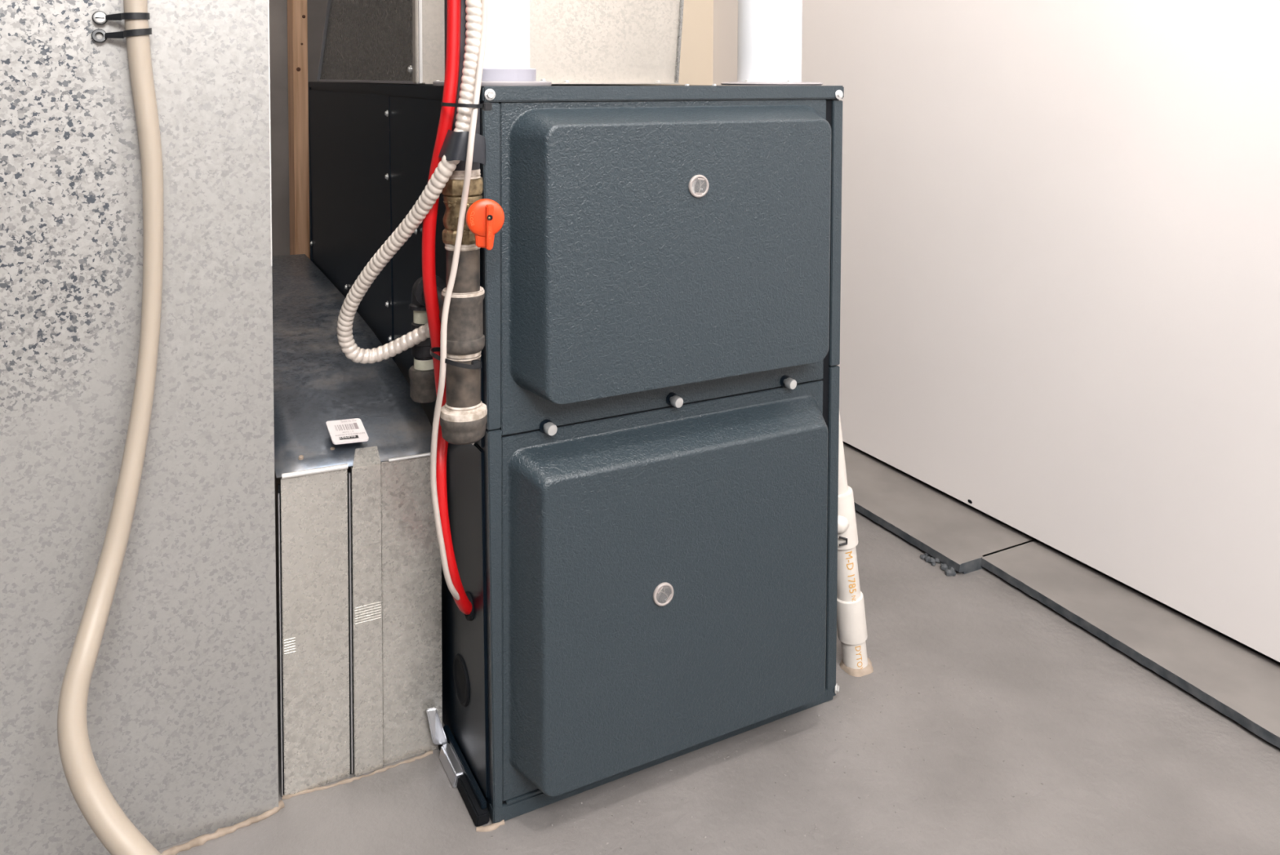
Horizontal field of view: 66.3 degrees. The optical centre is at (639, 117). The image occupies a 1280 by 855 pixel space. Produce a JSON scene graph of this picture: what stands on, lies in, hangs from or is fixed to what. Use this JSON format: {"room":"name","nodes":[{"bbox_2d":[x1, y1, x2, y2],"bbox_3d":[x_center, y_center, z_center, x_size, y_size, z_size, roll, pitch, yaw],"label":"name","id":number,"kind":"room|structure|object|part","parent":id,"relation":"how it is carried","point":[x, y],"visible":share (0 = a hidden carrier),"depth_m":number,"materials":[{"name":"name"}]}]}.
{"room":"utility area","nodes":[
{"label":"utility area","id":0,"kind":"room"},
{"bbox_2d":[269,0,342,256],"bbox_3d":[-1.427,-0.561,2.175,3.700,2.450,0.060,-1,3,-28],"label":"wall","id":1,"kind":"structure","parent":0,"point":[316,9],"depth_m":2.45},
{"bbox_2d":[666,0,713,84],"bbox_3d":[-0.195,-0.559,2.218,0.797,2.450,0.095,-1,3,-28],"label":"wall","id":2,"kind":"structure","parent":0,"point":[696,55],"depth_m":2.36,"materials":[{"name":"beige paint"}]},
{"bbox_2d":[157,468,1279,854],"bbox_3d":[-0.337,0.811,0.161,3.700,0.120,5.300,-1,3,-28],"label":"floor","id":3,"kind":"structure","parent":0,"point":[1206,783],"depth_m":1.06,"materials":[{"name":"paint"}]},
{"bbox_2d":[0,0,278,854],"bbox_3d":[-0.874,-0.509,0.937,0.917,2.450,0.428,-1,3,-28],"label":"duct","id":4,"kind":"object","parent":3,"relation":"on","point":[182,707],"visible":1,"depth_m":0.94,"materials":[{"name":"white metal"}]},
{"bbox_2d":[57,0,163,854],"bbox_3d":[-0.287,-0.474,0.734,0.496,2.400,0.132,2,3,30],"label":"hose","id":5,"kind":"object","parent":4,"relation":"attached to","point":[104,815],"visible":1,"depth_m":0.88,"materials":[{"name":"beige plastic"}]},
{"bbox_2d":[91,27,151,42],"bbox_3d":[-0.481,-0.076,0.906,0.051,0.015,0.016,0,2,-9],"label":"tie","id":6,"kind":"object","parent":5,"relation":"attached to","point":[122,34],"visible":1,"depth_m":0.90,"materials":[{"name":"black plastic"}]},
{"bbox_2d":[92,11,150,24],"bbox_3d":[-0.481,-0.092,0.905,0.049,0.013,0.016,0,2,-8],"label":"tie","id":7,"kind":"object","parent":4,"relation":"attached to","point":[98,17],"visible":1,"depth_m":0.90,"materials":[{"name":"black plastic"}]},
{"bbox_2d":[160,800,284,854],"bbox_3d":[-0.431,0.716,0.973,0.152,0.010,0.013,-2,3,-36],"label":"sealant","id":8,"kind":"object","parent":3,"relation":"on","point":[199,840],"depth_m":0.98,"materials":[{"name":"beige plastic"}]},
{"bbox_2d":[287,0,310,258],"bbox_3d":[-0.836,-0.568,2.379,0.034,2.450,0.090,-1,3,-28],"label":"stud","id":9,"kind":"object","parent":3,"relation":"on","point":[297,19],"visible":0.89,"depth_m":2.37,"materials":[{"name":"brown wood"}]},
{"bbox_2d":[271,253,442,795],"bbox_3d":[-0.513,0.489,1.467,0.177,0.415,0.928,-1,3,-28],"label":"air duct","id":10,"kind":"object","parent":3,"relation":"on","point":[360,562],"visible":0.86,"depth_m":1.07,"materials":[{"name":"silver metal"}]},
{"bbox_3d":[-0.344,0.544,1.040,0.067,0.340,0.004,-1,3,-28],"label":"panel","id":11,"kind":"part","parent":10,"relation":"part of","materials":[{"name":"silver metal"}]},
{"bbox_2d":[325,417,368,444],"bbox_3d":[-0.322,0.344,1.076,0.037,0.012,0.049,-1,3,-28],"label":"barcode label","id":12,"kind":"object","parent":10,"relation":"attached to","point":[348,430],"visible":1,"depth_m":1.07,"materials":[{"name":"white paper"}]},
{"bbox_3d":[-0.316,0.347,1.062,0.021,0.001,0.005,-1,2,-19],"label":"number panel","id":13,"kind":"part","parent":12,"relation":"part of","materials":[{"name":"black"}]},
{"bbox_3d":[-0.514,0.321,1.460,0.175,0.078,0.922,-1,3,-28],"label":"panel","id":14,"kind":"part","parent":10,"relation":"part of","materials":[{"name":"silver metal"}]},
{"bbox_3d":[-0.253,0.543,1.088,0.066,0.339,0.004,-1,3,-28],"label":"panel","id":15,"kind":"part","parent":10,"relation":"part of","materials":[{"name":"silver metal"}]},
{"bbox_2d":[282,750,432,799],"bbox_3d":[-0.303,0.714,1.062,0.161,0.005,0.011,-1,3,-26],"label":"sealant","id":16,"kind":"object","parent":3,"relation":"on","point":[345,780],"depth_m":1.06,"materials":[{"name":"beige plastic"}]},
{"bbox_2d":[475,819,504,831],"bbox_3d":[-0.151,0.717,0.990,0.029,0.007,0.009,-1,3,-22],"label":"sealant","id":17,"kind":"object","parent":3,"relation":"on","point":[492,826],"depth_m":0.99,"materials":[{"name":"beige plastic"}]},
{"bbox_2d":[307,81,844,826],"bbox_3d":[-0.191,0.321,1.498,0.477,0.750,1.049,-1,3,-28],"label":"furnace","id":18,"kind":"object","parent":3,"relation":"on","point":[643,516],"visible":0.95,"depth_m":1.03,"materials":[{"name":"black paint"}]},
{"bbox_3d":[-0.617,0.136,1.852,0.014,0.408,0.012,-1,3,-28],"label":"corner post","id":19,"kind":"part","parent":18,"relation":"part of","materials":[{"name":"black metal"}]},
{"bbox_3d":[-0.474,0.156,1.573,0.006,0.392,0.621,-1,3,-28],"label":"panel","id":20,"kind":"part","parent":18,"relation":"part of","materials":[{"name":"black paint"}]},
{"bbox_2d":[337,0,481,364],"bbox_3d":[-0.227,-0.730,0.929,0.117,1.984,0.171,-1,3,-24],"label":"conduit","id":21,"kind":"object","parent":18,"relation":"hanging from","point":[432,191],"visible":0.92,"depth_m":0.94,"materials":[{"name":"white plastic"}]},
{"bbox_3d":[-0.242,0.152,1.137,0.008,0.348,0.357,-1,3,-28],"label":"panel","id":22,"kind":"part","parent":18,"relation":"part of","materials":[{"name":"black paint"}]},
{"bbox_2d":[422,0,471,614],"bbox_3d":[-0.186,-0.598,0.937,0.043,2.247,0.113,0,2,-1],"label":"hose","id":23,"kind":"object","parent":18,"relation":"attached to","point":[452,50],"visible":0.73,"depth_m":0.94,"materials":[{"name":"red plastic"}]},
{"bbox_2d":[438,129,485,165],"bbox_3d":[-0.168,0.027,0.916,0.038,0.035,0.058,-1,3,-28],"label":"tape","id":24,"kind":"object","parent":23,"relation":"attached to","point":[455,145],"visible":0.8,"depth_m":0.89,"materials":[{"name":"grey plastic"}]},
{"bbox_2d":[440,102,492,111],"bbox_3d":[-0.164,-0.010,0.906,0.038,0.007,0.054,-1,3,-28],"label":"tie","id":25,"kind":"object","parent":23,"relation":"attached to","point":[486,106],"visible":0.92,"depth_m":0.89,"materials":[{"name":"black plastic"}]},
{"bbox_3d":[-0.191,0.709,1.051,0.015,0.012,0.136,-1,3,-28],"label":"rail","id":26,"kind":"part","parent":18,"relation":"part of","materials":[{"name":"black metal"}]},
{"bbox_3d":[-0.188,0.515,1.055,0.009,0.363,0.134,-1,3,-28],"label":"access panel","id":27,"kind":"part","parent":18,"relation":"part of","materials":[{"name":"black paint"}]},
{"bbox_3d":[-0.148,0.148,0.972,0.018,0.326,0.007,-1,3,-28],"label":"post","id":28,"kind":"part","parent":18,"relation":"part of","materials":[{"name":"grey metal"}]},
{"bbox_2d":[432,0,551,85],"bbox_3d":[-0.154,-0.878,1.012,0.125,1.690,0.125,-1,3,-28],"label":"vent pipe","id":29,"kind":"object","parent":18,"relation":"on","point":[507,49],"visible":0.66,"depth_m":1.01,"materials":[{"name":"white plastic"}]},
{"bbox_3d":[-0.147,0.515,0.988,0.014,0.405,0.007,-1,3,-28],"label":"post","id":30,"kind":"part","parent":18,"relation":"part of","materials":[{"name":"grey metal"}]},
{"bbox_2d":[316,0,684,84],"bbox_3d":[-0.243,-0.905,1.528,0.404,1.702,0.684,-1,3,-28],"label":"air duct","id":31,"kind":"object","parent":18,"relation":"on","point":[401,42],"visible":0.87,"depth_m":1.30,"materials":[{"name":"white metal"}]},
{"bbox_3d":[-0.421,-0.328,1.465,0.004,0.552,0.661,-1,3,-28],"label":"panel","id":32,"kind":"part","parent":31,"relation":"part of","materials":[{"name":"grey metal"}]},
{"bbox_2d":[539,418,551,432],"bbox_3d":[-0.096,0.316,1.002,0.014,0.014,0.001,-1,3,-28],"label":"washer","id":33,"kind":"object","parent":18,"relation":"in","point":[544,424],"depth_m":1.00,"materials":[{"name":"black paint"}]},
{"bbox_3d":[0.041,0.705,1.099,0.435,0.016,0.013,-1,3,-28],"label":"rail","id":34,"kind":"part","parent":18,"relation":"part of","materials":[{"name":"grey metal"}]},
{"bbox_3d":[0.039,0.505,1.084,0.404,0.376,0.003,-1,3,-28],"label":"door","id":35,"kind":"part","parent":18,"relation":"part of","materials":[{"name":"grey paint"}]},
{"bbox_3d":[0.040,0.149,1.069,0.404,0.334,0.003,-1,3,-28],"label":"door","id":36,"kind":"part","parent":18,"relation":"part of","materials":[{"name":"grey paint"}]},
{"bbox_2d":[666,392,676,405],"bbox_3d":[0.035,0.308,1.071,0.014,0.014,0.001,-1,3,-28],"label":"washer","id":37,"kind":"object","parent":18,"relation":"in","point":[671,397],"depth_m":1.07,"materials":[{"name":"black paint"}]},
{"bbox_2d":[720,0,822,85],"bbox_3d":[0.166,-0.884,1.181,0.126,1.690,0.126,-1,3,-28],"label":"vent pipe","id":38,"kind":"object","parent":18,"relation":"on","point":[769,33],"visible":1,"depth_m":1.18,"materials":[{"name":"white plastic"}]},
{"bbox_2d":[780,374,789,386],"bbox_3d":[0.169,0.308,1.143,0.014,0.014,0.001,-1,3,-28],"label":"washer","id":39,"kind":"object","parent":18,"relation":"in","point":[784,379],"depth_m":1.14,"materials":[{"name":"black paint"}]},
{"bbox_3d":[0.232,0.503,1.189,0.014,0.407,0.009,-1,3,-28],"label":"post","id":40,"kind":"part","parent":18,"relation":"part of","materials":[{"name":"grey metal"}]},
{"bbox_3d":[0.233,0.139,1.174,0.014,0.318,0.009,-1,3,-28],"label":"post","id":41,"kind":"part","parent":18,"relation":"part of","materials":[{"name":"grey metal"}]},
{"bbox_2d":[836,410,867,668],"bbox_3d":[0.259,0.526,1.250,0.074,0.390,0.046,-1,3,-28],"label":"drain pipe","id":42,"kind":"object","parent":3,"relation":"on","point":[851,628],"visible":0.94,"depth_m":1.24,"materials":[{"name":"plastic"}]},
{"bbox_2d":[839,657,873,676],"bbox_3d":[0.280,0.704,1.265,0.045,0.006,0.045,-1,3,-28],"label":"sealant","id":43,"kind":"object","parent":3,"relation":"on","point":[868,668],"depth_m":1.25,"materials":[{"name":"beige plastic"}]},
{"bbox_2d":[712,0,1279,662],"bbox_3d":[1.238,-0.498,0.489,0.120,2.422,4.305,-1,3,-28],"label":"wall","id":44,"kind":"structure","parent":0,"point":[1060,304],"depth_m":1.48,"materials":[{"name":"white paint"}]},
{"bbox_2d":[843,442,1279,747],"bbox_3d":[1.003,0.734,0.697,0.202,0.038,4.800,-1,3,-28],"label":"baseboard","id":45,"kind":"structure","parent":44,"relation":"attached to","point":[1242,684],"depth_m":1.41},
{"bbox_2d":[843,441,1279,664],"bbox_3d":[1.197,0.717,0.516,0.008,0.012,4.300,-1,3,-28],"label":"trim","id":46,"kind":"structure","parent":44,"relation":"attached to","point":[901,471],"depth_m":1.49,"materials":[{"name":"black"}]},
{"bbox_3d":[-0.328,-1.747,0.057,3.700,0.100,5.300,-1,3,-28],"label":"ceiling","id":47,"kind":"structure","parent":0,"visible":0},
{"bbox_2d":[408,0,504,444],"bbox_3d":[-0.188,-0.710,0.947,0.047,2.044,0.213,-1,3,-28],"label":"gas pipe","id":48,"kind":"object","parent":47,"relation":"hanging from","point":[464,415],"visible":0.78,"depth_m":0.93,"materials":[{"name":"grey metal"}]},
{"bbox_2d":[430,346,481,368],"bbox_3d":[-0.175,0.229,0.933,0.047,0.018,0.060,-1,3,-28],"label":"tie","id":49,"kind":"object","parent":48,"relation":"attached to","point":[475,364],"visible":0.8,"depth_m":0.91,"materials":[{"name":"black plastic"}]},
{"bbox_3d":[-0.142,0.092,0.900,0.035,0.035,0.010,0,2,-14],"label":"valve handle","id":50,"kind":"part","parent":48,"relation":"part of","materials":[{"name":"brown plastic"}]},
{"bbox_2d":[430,0,488,599],"bbox_3d":[-0.176,-0.601,0.919,0.052,2.240,0.134,-1,2,-18],"label":"cable","id":51,"kind":"object","parent":47,"relation":"hanging from","point":[452,589],"visible":1,"depth_m":0.90,"materials":[{"name":"beige plastic"}]}
]}

